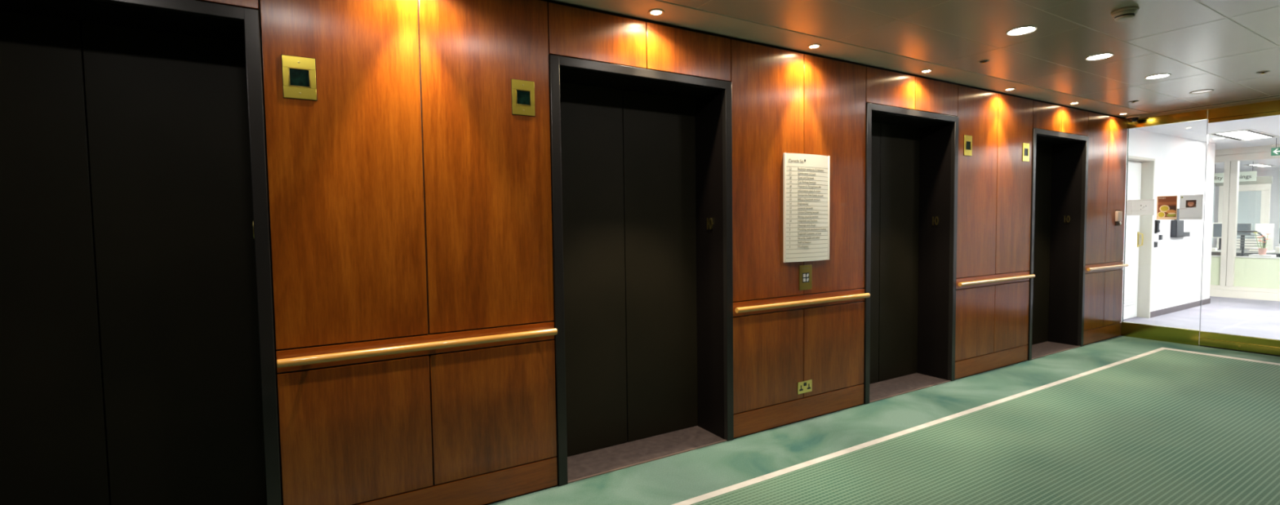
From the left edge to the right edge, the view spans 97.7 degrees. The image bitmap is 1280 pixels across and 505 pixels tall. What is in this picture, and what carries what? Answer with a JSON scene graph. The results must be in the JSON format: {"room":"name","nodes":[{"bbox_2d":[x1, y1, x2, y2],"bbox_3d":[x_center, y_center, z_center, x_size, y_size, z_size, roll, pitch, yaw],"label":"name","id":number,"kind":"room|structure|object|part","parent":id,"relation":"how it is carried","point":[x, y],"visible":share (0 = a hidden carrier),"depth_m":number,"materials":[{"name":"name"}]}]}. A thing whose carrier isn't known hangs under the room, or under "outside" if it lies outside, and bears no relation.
{"room":"lobby","nodes":[
{"label":"lobby","id":0,"kind":"room"},
{"bbox_2d":[195,0,1127,504],"bbox_3d":[0.365,-0.098,3.898,12.603,2.700,0.600,-2,3,-31],"label":"wall","id":1,"kind":"structure","parent":0,"point":[409,202],"depth_m":2.89,"materials":[{"name":"brown wood"}]},
{"bbox_2d":[0,0,283,504],"bbox_3d":[-2.215,0.195,2.232,1.265,2.389,0.370,-2,3,-31],"label":"door","id":2,"kind":"structure","parent":1,"relation":"in","point":[138,365],"depth_m":2.39,"materials":[{"name":"brown metal"}]},
{"bbox_3d":[-2.205,0.185,2.214,1.265,2.369,0.330,-2,3,-31],"label":"frame","id":3,"kind":"part","parent":2,"relation":"part of","materials":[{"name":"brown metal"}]},
{"bbox_3d":[-1.877,-1.146,2.186,0.627,0.270,0.022,-2,3,-31],"label":"header panel","id":4,"kind":"part","parent":1,"relation":"part of","materials":[{"name":"brown wood"}]},
{"bbox_2d":[281,54,317,101],"bbox_3d":[-1.476,-0.757,2.424,0.127,0.184,0.009,-2,3,-31],"label":"indicator","id":5,"kind":"object","parent":1,"relation":"attached to","point":[299,73],"visible":1,"depth_m":2.42,"materials":[{"name":"gold metal"}]},
{"bbox_3d":[-1.323,-0.448,2.545,0.625,1.716,0.022,-2,3,-31],"label":"wood panel","id":6,"kind":"part","parent":1,"relation":"part of","materials":[{"name":"brown wood"}]},
{"bbox_3d":[-1.305,0.843,2.609,0.625,0.651,0.022,-2,3,-31],"label":"wood panel","id":7,"kind":"part","parent":1,"relation":"part of","materials":[{"name":"brown wood"}]},
{"bbox_2d":[276,328,557,368],"bbox_3d":[-1.009,0.454,2.725,1.277,0.038,0.056,-2,3,-31],"label":"handrail","id":8,"kind":"object","parent":1,"relation":"attached to","point":[301,361],"visible":1,"depth_m":2.65,"materials":[{"name":"gold metal"}]},
{"bbox_3d":[-0.768,-0.471,2.873,0.650,1.716,0.022,-2,3,-31],"label":"wood panel","id":9,"kind":"part","parent":1,"relation":"part of","materials":[{"name":"brown wood"}]},
{"bbox_3d":[-0.751,0.819,2.937,0.650,0.651,0.022,-2,3,-31],"label":"wood panel","id":10,"kind":"part","parent":1,"relation":"part of","materials":[{"name":"brown wood"}]},
{"bbox_2d":[511,78,535,116],"bbox_3d":[-0.612,-0.812,2.934,0.127,0.184,0.009,-2,3,-31],"label":"indicator","id":11,"kind":"object","parent":1,"relation":"attached to","point":[522,91],"visible":1,"depth_m":2.93,"materials":[{"name":"gold metal"}]},
{"bbox_3d":[-0.231,-1.217,3.161,0.609,0.270,0.022,-2,3,-31],"label":"header panel","id":12,"kind":"part","parent":1,"relation":"part of","materials":[{"name":"brown wood"}]},
{"bbox_2d":[548,54,733,486],"bbox_3d":[-0.020,0.101,3.532,1.255,2.389,0.370,-2,3,-31],"label":"door","id":13,"kind":"structure","parent":1,"relation":"in","point":[641,159],"depth_m":3.67,"materials":[{"name":"brown metal"}]},
{"bbox_3d":[-0.003,1.282,3.587,1.149,0.024,0.318,-2,3,-31],"label":"sill","id":14,"kind":"part","parent":13,"relation":"part of","materials":[{"name":"brown stone"}]},
{"bbox_3d":[0.310,-1.240,3.482,0.636,0.270,0.022,-2,3,-31],"label":"header panel","id":15,"kind":"part","parent":1,"relation":"part of","materials":[{"name":"brown wood"}]},
{"bbox_3d":[0.884,-0.542,3.851,0.661,1.716,0.022,-2,3,-31],"label":"wood panel","id":16,"kind":"part","parent":1,"relation":"part of","materials":[{"name":"brown wood"}]},
{"bbox_3d":[0.901,0.749,3.915,0.661,0.651,0.022,-2,3,-31],"label":"wood panel","id":17,"kind":"part","parent":1,"relation":"part of","materials":[{"name":"brown wood"}]},
{"bbox_2d":[734,293,870,313],"bbox_3d":[1.206,0.359,4.037,1.333,0.038,0.056,-2,3,-31],"label":"handrail","id":18,"kind":"object","parent":1,"relation":"attached to","point":[786,304],"visible":1,"depth_m":3.97,"materials":[{"name":"gold metal"}]},
{"bbox_2d":[797,379,812,394],"bbox_3d":[1.206,0.983,4.088,0.146,0.088,0.010,-2,3,-31],"label":"wall socket","id":19,"kind":"object","parent":1,"relation":"attached to","point":[803,387],"visible":1,"depth_m":4.08,"materials":[{"name":"gold metal"}]},
{"bbox_2d":[799,264,812,290],"bbox_3d":[1.201,0.181,4.053,0.128,0.180,0.008,-2,3,-31],"label":"plate","id":20,"kind":"object","parent":1,"relation":"attached to","point":[805,271],"visible":1,"depth_m":4.05,"materials":[{"name":"gold metal"}]},
{"bbox_2d":[782,152,830,262],"bbox_3d":[1.209,-0.320,4.019,0.456,0.766,0.039,-2,3,-31],"label":"sign","id":21,"kind":"object","parent":1,"relation":"attached to","point":[806,177],"visible":1,"depth_m":3.98,"materials":[{"name":"beige"}]},
{"bbox_3d":[1.013,-0.312,3.914,0.012,0.766,0.018,-2,3,-31],"label":"edge trim","id":22,"kind":"part","parent":21,"relation":"part of","materials":[{"name":"beige"}]},
{"bbox_3d":[1.395,-0.328,4.140,0.012,0.766,0.018,-2,3,-31],"label":"edge trim","id":23,"kind":"part","parent":21,"relation":"part of","materials":[{"name":"beige"}]},
{"bbox_3d":[1.479,0.724,4.258,0.670,0.651,0.022,-2,3,-31],"label":"wood panel","id":24,"kind":"part","parent":1,"relation":"part of","materials":[{"name":"brown wood"}]},
{"bbox_3d":[1.462,-0.567,4.194,0.670,1.716,0.022,-2,3,-31],"label":"wood panel","id":25,"kind":"part","parent":1,"relation":"part of","materials":[{"name":"brown wood"}]},
{"bbox_3d":[2.011,-1.313,4.489,0.615,0.270,0.022,-2,3,-31],"label":"header panel","id":26,"kind":"part","parent":1,"relation":"part of","materials":[{"name":"brown wood"}]},
{"bbox_2d":[862,102,958,404],"bbox_3d":[2.213,0.005,4.855,1.242,2.389,0.370,-2,3,-31],"label":"door","id":27,"kind":"structure","parent":1,"relation":"in","point":[912,156],"depth_m":5.07,"materials":[{"name":"brown metal"}]},
{"bbox_3d":[2.231,1.186,4.910,1.136,0.024,0.318,-2,3,-31],"label":"sill","id":28,"kind":"part","parent":27,"relation":"part of","materials":[{"name":"brown stone"}]},
{"bbox_3d":[2.546,-1.336,4.806,0.617,0.270,0.022,-2,3,-31],"label":"header panel","id":29,"kind":"part","parent":1,"relation":"part of","materials":[{"name":"brown wood"}]},
{"bbox_2d":[963,134,972,155],"bbox_3d":[2.966,-0.968,5.054,0.127,0.184,0.009,-2,3,-31],"label":"indicator","id":30,"kind":"object","parent":1,"relation":"attached to","point":[967,151],"visible":1,"depth_m":5.05,"materials":[{"name":"gold metal"}]},
{"bbox_3d":[3.130,0.653,5.235,0.663,0.651,0.022,-2,3,-31],"label":"wood panel","id":31,"kind":"part","parent":1,"relation":"part of","materials":[{"name":"brown wood"}]},
{"bbox_3d":[3.112,-0.637,5.171,0.663,1.716,0.022,-2,3,-31],"label":"wood panel","id":32,"kind":"part","parent":1,"relation":"part of","materials":[{"name":"brown wood"}]},
{"bbox_2d":[957,274,1035,286],"bbox_3d":[3.426,0.264,5.351,1.315,0.038,0.056,-2,3,-31],"label":"handrail","id":33,"kind":"object","parent":1,"relation":"attached to","point":[1031,276],"visible":1,"depth_m":5.29,"materials":[{"name":"gold metal"}]},
{"bbox_3d":[3.700,0.629,5.573,0.650,0.651,0.022,-2,3,-31],"label":"wood panel","id":34,"kind":"part","parent":1,"relation":"part of","materials":[{"name":"brown wood"}]},
{"bbox_3d":[3.683,-0.662,5.509,0.650,1.716,0.022,-2,3,-31],"label":"wood panel","id":35,"kind":"part","parent":1,"relation":"part of","materials":[{"name":"brown wood"}]},
{"bbox_2d":[1022,142,1029,161],"bbox_3d":[3.852,-1.001,5.579,0.127,0.184,0.009,-2,3,-31],"label":"indicator","id":36,"kind":"object","parent":1,"relation":"attached to","point":[1025,148],"visible":1,"depth_m":5.58,"materials":[{"name":"gold metal"}]},
{"bbox_3d":[4.215,-1.407,5.794,0.595,0.270,0.022,-2,3,-31],"label":"header panel","id":37,"kind":"part","parent":1,"relation":"part of","materials":[{"name":"brown wood"}]},
{"bbox_2d":[1026,128,1088,360],"bbox_3d":[4.418,-0.089,6.160,1.224,2.389,0.370,-2,3,-31],"label":"door","id":38,"kind":"structure","parent":1,"relation":"in","point":[1060,160],"depth_m":6.42,"materials":[{"name":"brown metal"}]},
{"bbox_3d":[4.436,1.092,6.216,1.118,0.024,0.318,-2,3,-31],"label":"sill","id":39,"kind":"part","parent":38,"relation":"part of","materials":[{"name":"brown stone"}]},
{"bbox_3d":[4.742,-1.430,6.106,0.619,0.270,0.022,-2,3,-31],"label":"header panel","id":40,"kind":"part","parent":1,"relation":"part of","materials":[{"name":"brown wood"}]},
{"bbox_3d":[5.271,0.562,6.504,0.535,0.651,0.022,-2,3,-31],"label":"wood panel","id":41,"kind":"part","parent":1,"relation":"part of","materials":[{"name":"brown wood"}]},
{"bbox_3d":[5.254,-0.729,6.440,0.535,1.716,0.022,-2,3,-31],"label":"wood panel","id":42,"kind":"part","parent":1,"relation":"part of","materials":[{"name":"brown wood"}]},
{"bbox_3d":[5.724,0.542,6.772,0.503,0.651,0.022,-2,3,-31],"label":"wood panel","id":43,"kind":"part","parent":1,"relation":"part of","materials":[{"name":"brown wood"}]},
{"bbox_3d":[5.707,-0.748,6.708,0.503,1.716,0.022,-2,3,-31],"label":"wood panel","id":44,"kind":"part","parent":1,"relation":"part of","materials":[{"name":"brown wood"}]},
{"bbox_2d":[1086,109,1208,346],"bbox_3d":[5.685,-0.258,6.295,1.089,2.640,0.704,-2,3,-31],"label":"window","id":45,"kind":"structure","parent":1,"relation":"in","point":[1160,333],"depth_m":6.54,"materials":[{"name":"clear glass"}]},
{"bbox_3d":[5.503,0.175,6.581,1.035,0.038,0.056,-2,3,-31],"label":"handrail","id":46,"kind":"part","parent":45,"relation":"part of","materials":[{"name":"gold metal"}]},
{"bbox_2d":[1126,199,1154,215],"bbox_3d":[6.013,-0.541,6.721,0.001,0.190,0.262,-2,3,-31],"label":"notice","id":47,"kind":"object","parent":45,"relation":"attached to","point":[1145,206],"visible":1,"depth_m":6.72,"materials":[{"name":"white paper"}]},
{"bbox_3d":[6.146,0.955,6.619,0.056,0.172,0.700,-2,3,-31],"label":"rail","id":48,"kind":"part","parent":45,"relation":"part of","materials":[{"name":"gold metal"}]},
{"bbox_2d":[1155,195,1177,219],"bbox_3d":[6.136,-0.522,6.513,0.002,0.276,0.180,-2,3,-31],"label":"poster","id":49,"kind":"object","parent":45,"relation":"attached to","point":[1166,206],"visible":1,"depth_m":6.51,"materials":[{"name":"beige paper"}]},
{"bbox_3d":[6.113,-1.544,6.494,0.056,0.104,0.700,-2,3,-31],"label":"head rail","id":50,"kind":"part","parent":45,"relation":"part of","materials":[{"name":"gold metal"}]},
{"bbox_2d":[1178,194,1203,219],"bbox_3d":[6.243,-0.513,6.334,0.002,0.282,0.195,-2,3,-31],"label":"poster","id":51,"kind":"object","parent":45,"relation":"attached to","point":[1190,206],"visible":1,"depth_m":6.33,"materials":[{"name":"white paper"}]},
{"bbox_2d":[484,296,1279,504],"bbox_3d":[6.295,1.048,7.120,26.400,0.092,10.400,-2,3,-31],"label":"floor","id":52,"kind":"structure","parent":0,"point":[1117,420],"depth_m":3.62,"materials":[{"name":"green carpet"}]},
{"bbox_2d":[1199,99,1279,355],"bbox_3d":[6.551,-0.253,5.840,0.069,2.628,0.949,-2,3,-31],"label":"door","id":53,"kind":"structure","parent":52,"relation":"on","point":[1242,343],"depth_m":5.98,"materials":[{"name":"clear glass"}]},
{"bbox_3d":[6.555,-0.203,5.844,0.012,2.450,0.949,-2,3,-31],"label":"glass pane","id":54,"kind":"part","parent":53,"relation":"part of","materials":[{"name":"clear glass"}]},
{"bbox_3d":[6.566,0.981,5.900,0.056,0.156,0.949,-2,3,-31],"label":"rail","id":55,"kind":"part","parent":53,"relation":"part of","materials":[{"name":"gold metal"}]},
{"bbox_3d":[6.538,-1.511,5.779,0.060,0.110,0.949,-2,3,-31],"label":"head rail","id":56,"kind":"part","parent":53,"relation":"part of","materials":[{"name":"gold metal"}]},
{"bbox_2d":[1209,144,1279,301],"bbox_3d":[10.562,-0.527,10.112,0.120,2.667,8.900,-2,3,-31],"label":"wall","id":57,"kind":"structure","parent":52,"relation":"on","point":[1232,276],"depth_m":9.96,"materials":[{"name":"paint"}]},
{"bbox_3d":[10.302,0.319,10.611,0.008,0.519,1.038,-2,3,-31],"label":"frosted pane","id":58,"kind":"part","parent":57,"relation":"part of","materials":[{"name":"glass"}]},
{"bbox_3d":[10.912,0.362,9.584,0.008,0.519,1.010,-2,3,-31],"label":"frosted pane","id":59,"kind":"part","parent":57,"relation":"part of","materials":[{"name":"glass"}]},
{"bbox_2d":[1211,250,1279,257],"bbox_3d":[12.512,0.321,11.888,0.800,0.745,1.700,-2,3,-31],"label":"desk","id":60,"kind":"object","parent":52,"relation":"on","point":[1213,252],"visible":0.09,"depth_m":11.64,"materials":[{"name":"white"}]},
{"bbox_2d":[1212,222,1222,250],"bbox_3d":[12.386,-0.342,11.914,0.180,0.580,0.260,-2,3,-31],"label":"monitor","id":61,"kind":"object","parent":60,"relation":"on","point":[1216,227],"visible":0.44,"depth_m":11.93,"materials":[{"name":"white plastic"}]},
{"bbox_3d":[12.359,-0.470,11.892,0.040,0.320,0.260,-2,3,-31],"label":"casing","id":62,"kind":"part","parent":61,"relation":"part of","materials":[{"name":"white plastic"}]},
{"bbox_2d":[1235,223,1252,250],"bbox_3d":[12.550,-0.323,11.639,0.180,0.565,0.260,-2,3,-31],"label":"monitor","id":63,"kind":"object","parent":60,"relation":"on","point":[1241,227],"visible":0.57,"depth_m":11.60,"materials":[{"name":"grey plastic"}]},
{"bbox_3d":[12.522,-0.484,11.616,0.040,0.240,0.260,-2,3,-31],"label":"casing","id":64,"kind":"part","parent":63,"relation":"part of","materials":[{"name":"grey plastic"}]},
{"bbox_2d":[1248,248,1257,251],"bbox_3d":[12.524,-0.055,11.354,0.204,0.058,0.163,-2,3,-31],"label":"paper stack","id":65,"kind":"object","parent":60,"relation":"on","point":[1251,249],"visible":0.51,"depth_m":11.34,"materials":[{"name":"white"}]},
{"bbox_2d":[1253,223,1274,251],"bbox_3d":[12.825,-0.314,11.489,0.020,0.555,0.260,-2,3,-31],"label":"screen","id":66,"kind":"object","parent":60,"relation":"on","point":[1265,228],"visible":0.74,"depth_m":11.45,"materials":[{"name":"white plastic"}]},
{"bbox_2d":[1274,246,1279,252],"bbox_3d":[12.669,-0.060,11.009,0.224,0.098,0.183,-2,3,-31],"label":"paper stack","id":67,"kind":"object","parent":60,"relation":"on","point":[1277,248],"visible":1,"depth_m":11.01,"materials":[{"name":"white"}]},
{"bbox_2d":[1235,231,1266,256],"bbox_3d":[12.144,0.144,11.202,0.599,1.176,0.650,-2,3,-31],"label":"office chair","id":68,"kind":"object","parent":52,"relation":"on","point":[1242,248],"visible":0.22,"depth_m":11.02,"materials":[{"name":"grey plastic"}]},
{"bbox_3d":[11.959,-0.129,11.081,0.032,0.612,0.602,-2,3,-31],"label":"frame","id":69,"kind":"part","parent":68,"relation":"part of","materials":[{"name":"grey plastic"}]},
{"bbox_2d":[1248,254,1275,257],"bbox_3d":[11.865,0.403,10.669,0.300,0.720,0.300,-2,3,-31],"label":"pedestal","id":70,"kind":"object","parent":52,"relation":"on","point":[1255,255],"visible":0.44,"depth_m":10.58,"materials":[{"name":"white"}]},
{"bbox_2d":[1253,231,1268,254],"bbox_3d":[11.850,-0.174,10.652,0.220,0.434,0.239,-2,3,-31],"label":"flower pot","id":71,"kind":"object","parent":70,"relation":"on","point":[1261,251],"visible":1,"depth_m":10.63,"materials":[{"name":"pink ceramic"}]},
{"bbox_3d":[11.858,-0.019,10.650,0.128,0.125,0.128,-2,3,-31],"label":"pot","id":72,"kind":"part","parent":71,"relation":"part of","materials":[{"name":"pink ceramic"}]},
{"bbox_2d":[552,0,1279,173],"bbox_3d":[6.259,-1.666,6.985,26.400,0.087,10.400,-2,3,-31],"label":"ceiling","id":73,"kind":"structure","parent":0,"point":[1219,46],"depth_m":3.85,"materials":[{"name":"beige"}]},
{"bbox_2d":[648,8,664,16],"bbox_3d":[0.092,-1.371,3.192,0.096,0.006,0.096,-2,3,-31],"label":"recessed light","id":74,"kind":"object","parent":73,"relation":"in","point":[655,12],"visible":1,"depth_m":3.19,"materials":[{"name":"white glass"}]},
{"bbox_2d":[807,44,821,48],"bbox_3d":[1.200,-1.419,3.848,0.096,0.006,0.096,-2,3,-31],"label":"recessed light","id":75,"kind":"object","parent":73,"relation":"in","point":[812,46],"visible":1,"depth_m":3.84,"materials":[{"name":"white"}]},
{"bbox_2d":[920,69,933,73],"bbox_3d":[2.317,-1.467,4.521,0.096,0.006,0.096,-2,3,-31],"label":"recessed light","id":76,"kind":"object","parent":73,"relation":"in","point":[925,70],"visible":1,"depth_m":4.52,"materials":[{"name":"white"}]},
{"bbox_2d":[977,59,989,63],"bbox_3d":[2.633,-1.459,4.285,0.082,0.017,0.082,-2,3,-31],"label":"sprinkler","id":77,"kind":"object","parent":73,"relation":"attached to","point":[984,61],"visible":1,"depth_m":4.28,"materials":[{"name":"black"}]},
{"bbox_2d":[1003,88,1016,90],"bbox_3d":[3.433,-1.515,5.190,0.096,0.006,0.096,-2,3,-31],"label":"recessed light","id":78,"kind":"object","parent":73,"relation":"in","point":[1007,89],"visible":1,"depth_m":5.18,"materials":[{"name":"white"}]},
{"bbox_2d":[1005,26,1037,35],"bbox_3d":[2.458,-1.429,3.602,0.170,0.008,0.170,-2,3,-31],"label":"recessed light","id":79,"kind":"object","parent":73,"relation":"in","point":[1026,29],"visible":1,"depth_m":3.60,"materials":[{"name":"beige glass"}]},
{"bbox_2d":[1068,102,1079,104],"bbox_3d":[4.549,-1.563,5.854,0.096,0.006,0.096,-2,3,-31],"label":"recessed light","id":80,"kind":"object","parent":73,"relation":"in","point":[1073,103],"visible":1,"depth_m":5.84,"materials":[{"name":"white"}]},
{"bbox_2d":[1084,53,1114,60],"bbox_3d":[3.454,-1.472,4.204,0.170,0.008,0.170,-2,3,-31],"label":"recessed light","id":81,"kind":"object","parent":73,"relation":"in","point":[1100,56],"visible":1,"depth_m":4.20,"materials":[{"name":"white glass"}]},
{"bbox_2d":[1110,6,1139,22],"bbox_3d":[2.839,-1.391,3.275,0.128,0.056,0.128,-2,3,-31],"label":"smoke detector","id":82,"kind":"object","parent":73,"relation":"attached to","point":[1124,14],"visible":1,"depth_m":3.24,"materials":[{"name":"beige plastic"}]},
{"bbox_2d":[1125,115,1140,122],"bbox_3d":[5.842,-1.584,6.624,0.128,0.075,0.128,-2,3,-31],"label":"dome camera","id":83,"kind":"object","parent":73,"relation":"attached to","point":[1131,118],"visible":1,"depth_m":6.59,"materials":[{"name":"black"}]},
{"bbox_2d":[1144,73,1171,79],"bbox_3d":[4.454,-1.516,4.810,0.170,0.008,0.170,-2,3,-31],"label":"recessed light","id":84,"kind":"object","parent":73,"relation":"in","point":[1164,75],"visible":1,"depth_m":4.80,"materials":[{"name":"beige"}]},
{"bbox_2d":[1189,89,1213,93],"bbox_3d":[5.438,-1.559,5.413,0.170,0.008,0.170,-2,3,-31],"label":"recessed light","id":85,"kind":"object","parent":73,"relation":"in","point":[1202,91],"visible":1,"depth_m":5.42,"materials":[{"name":"beige glass"}]},
{"bbox_3d":[6.822,-1.564,5.182,0.315,0.047,3.720,-2,3,-31],"label":"trim","id":86,"kind":"part","parent":73,"relation":"part of","materials":[{"name":"gold"}]},
{"bbox_2d":[1213,164,1257,182],"bbox_3d":[13.387,-1.808,12.610,0.026,0.432,0.720,-2,3,-31],"label":"hanging sign","id":87,"kind":"object","parent":73,"relation":"hanging from","point":[1243,175],"visible":0.7,"depth_m":12.48,"materials":[{"name":"grey plastic"}]},
{"bbox_2d":[1207,128,1279,141],"bbox_3d":[9.004,-1.747,8.333,1.440,0.012,0.440,-2,3,-31],"label":"recessed light","id":88,"kind":"object","parent":73,"relation":"in","point":[1242,135],"visible":0.97,"depth_m":8.29,"materials":[{"name":"white plastic"}]},
{"bbox_2d":[1217,130,1270,139],"bbox_3d":[9.004,-1.748,8.333,1.400,0.007,0.290,-2,3,-31],"label":"diffuser","id":89,"kind":"object","parent":88,"relation":"attached to","point":[1237,135],"depth_m":8.29,"materials":[{"name":"white plastic"}]},
{"bbox_2d":[1242,164,1275,167],"bbox_3d":[14.742,-2.070,13.299,1.190,0.012,0.300,-2,3,-31],"label":"recessed light","id":90,"kind":"object","parent":73,"relation":"in","point":[1249,165],"visible":1,"depth_m":13.24,"materials":[{"name":"white plastic"}]},
{"bbox_2d":[1249,164,1269,167],"bbox_3d":[14.742,-2.072,13.299,1.150,0.007,0.150,-2,3,-31],"label":"diffuser","id":91,"kind":"object","parent":90,"relation":"attached to","point":[1251,165],"depth_m":13.35,"materials":[{"name":"white plastic"}]},
{"bbox_2d":[1256,71,1270,74],"bbox_3d":[5.259,-1.516,4.718,0.082,0.017,0.082,-2,3,-31],"label":"sprinkler","id":92,"kind":"object","parent":73,"relation":"attached to","point":[1263,72],"visible":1,"depth_m":4.71,"materials":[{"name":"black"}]},
{"bbox_2d":[1271,137,1279,155],"bbox_3d":[9.964,-1.642,8.585,0.026,0.272,0.360,-2,3,-31],"label":"exit sign","id":93,"kind":"object","parent":73,"relation":"hanging from","point":[1274,151],"visible":1,"depth_m":8.70,"materials":[{"name":"green plastic"}]},
{"bbox_3d":[9.965,-1.567,8.589,0.024,0.122,0.360,-2,3,-31],"label":"sign panel","id":94,"kind":"part","parent":93,"relation":"part of","materials":[{"name":"green plastic"}]},
{"bbox_2d":[1115,209,1122,226],"bbox_3d":[5.755,-0.418,6.718,0.120,0.188,0.036,-2,3,-31],"label":"sign","id":95,"kind":"object","parent":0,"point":[1118,214],"depth_m":6.70,"materials":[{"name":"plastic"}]},
{"bbox_2d":[1121,128,1128,321],"bbox_3d":[5.833,-0.315,7.120,0.094,2.667,0.530,-2,3,-31],"label":"wall","id":96,"kind":"structure","parent":0,"point":[1127,129],"depth_m":6.90,"materials":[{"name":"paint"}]},
{"bbox_2d":[1128,128,1215,311],"bbox_3d":[7.659,-0.401,8.364,4.320,2.667,0.250,-2,3,-31],"label":"wall","id":97,"kind":"structure","parent":0,"point":[1180,162],"depth_m":8.59,"materials":[{"name":"white paint"}]},
{"bbox_2d":[1123,155,1155,319],"bbox_3d":[6.844,-0.179,7.853,1.128,2.295,0.212,-2,3,-31],"label":"door","id":98,"kind":"structure","parent":97,"relation":"in","point":[1141,171],"depth_m":8.06,"materials":[{"name":"grey"}]},
{"bbox_3d":[7.234,-0.189,8.117,0.050,0.220,0.008,-2,3,-31],"label":"push plate","id":99,"kind":"part","parent":98,"relation":"part of","materials":[{"name":"gold metal"}]},
{"bbox_3d":[7.234,-0.188,8.077,0.018,0.198,0.064,-2,3,-31],"label":"handle","id":100,"kind":"part","parent":98,"relation":"part of","materials":[{"name":"gold metal"}]},
{"bbox_2d":[1154,220,1160,233],"bbox_3d":[7.497,-0.375,8.096,0.075,0.195,0.049,-2,3,-31],"label":"handset","id":101,"kind":"object","parent":97,"relation":"attached to","point":[1157,230],"visible":1,"depth_m":8.08,"materials":[{"name":"black plastic"}]},
{"bbox_2d":[1150,298,1210,318],"bbox_3d":[8.495,0.860,8.762,2.570,0.084,0.014,-2,3,-31],"label":"baseboard","id":102,"kind":"structure","parent":97,"relation":"attached to","point":[1165,311],"depth_m":8.68,"materials":[{"name":"grey"}]},
{"bbox_2d":[1170,220,1190,237],"bbox_3d":[8.250,-0.366,8.531,0.568,0.255,0.071,-2,3,-31],"label":"holder","id":103,"kind":"object","parent":97,"relation":"attached to","point":[1176,226],"visible":0.91,"depth_m":8.40,"materials":[{"name":"grey plastic"}]},
{"bbox_2d":[1174,208,1179,220],"bbox_3d":[8.101,-0.455,8.435,0.145,0.424,0.018,-2,3,-31],"label":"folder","id":104,"kind":"object","parent":103,"relation":"in","point":[1178,209],"visible":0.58,"depth_m":8.42,"materials":[{"name":"grey plastic"}]},
{"bbox_2d":[1213,176,1272,249],"bbox_3d":[14.963,-0.658,14.060,0.100,2.420,1.200,-2,3,-31],"label":"window","id":105,"kind":"structure","parent":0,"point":[1254,197],"depth_m":13.77,"materials":[{"name":"clear glass"}]},
{"bbox_2d":[1211,183,1215,244],"bbox_3d":[14.408,-0.997,14.688,0.010,1.550,0.970,-2,3,-31],"label":"vertical blind","id":106,"kind":"object","parent":105,"relation":"attached to","point":[1214,184],"visible":0.04,"depth_m":14.27,"materials":[{"name":"white"}]},
{"bbox_3d":[14.948,-1.776,14.004,0.100,0.180,1.200,-2,3,-31],"label":"soffit panel","id":107,"kind":"part","parent":105,"relation":"part of","materials":[{"name":"grey"}]},
{"bbox_3d":[15.021,0.105,13.998,0.040,0.900,0.660,-2,3,-31],"label":"panel","id":108,"kind":"part","parent":105,"relation":"part of","materials":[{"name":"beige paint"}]},
{"bbox_3d":[15.003,-0.933,13.944,0.030,1.180,0.660,-2,3,-31],"label":"blue grey pane","id":109,"kind":"part","parent":105,"relation":"part of","materials":[{"name":"grey"}]},
{"bbox_2d":[1211,169,1279,250],"bbox_3d":[17.541,-0.799,13.723,0.200,2.667,10.400,-2,3,-31],"label":"wall","id":110,"kind":"structure","parent":0,"point":[1274,215],"depth_m":14.79,"materials":[{"name":"white paint"}]}
]}

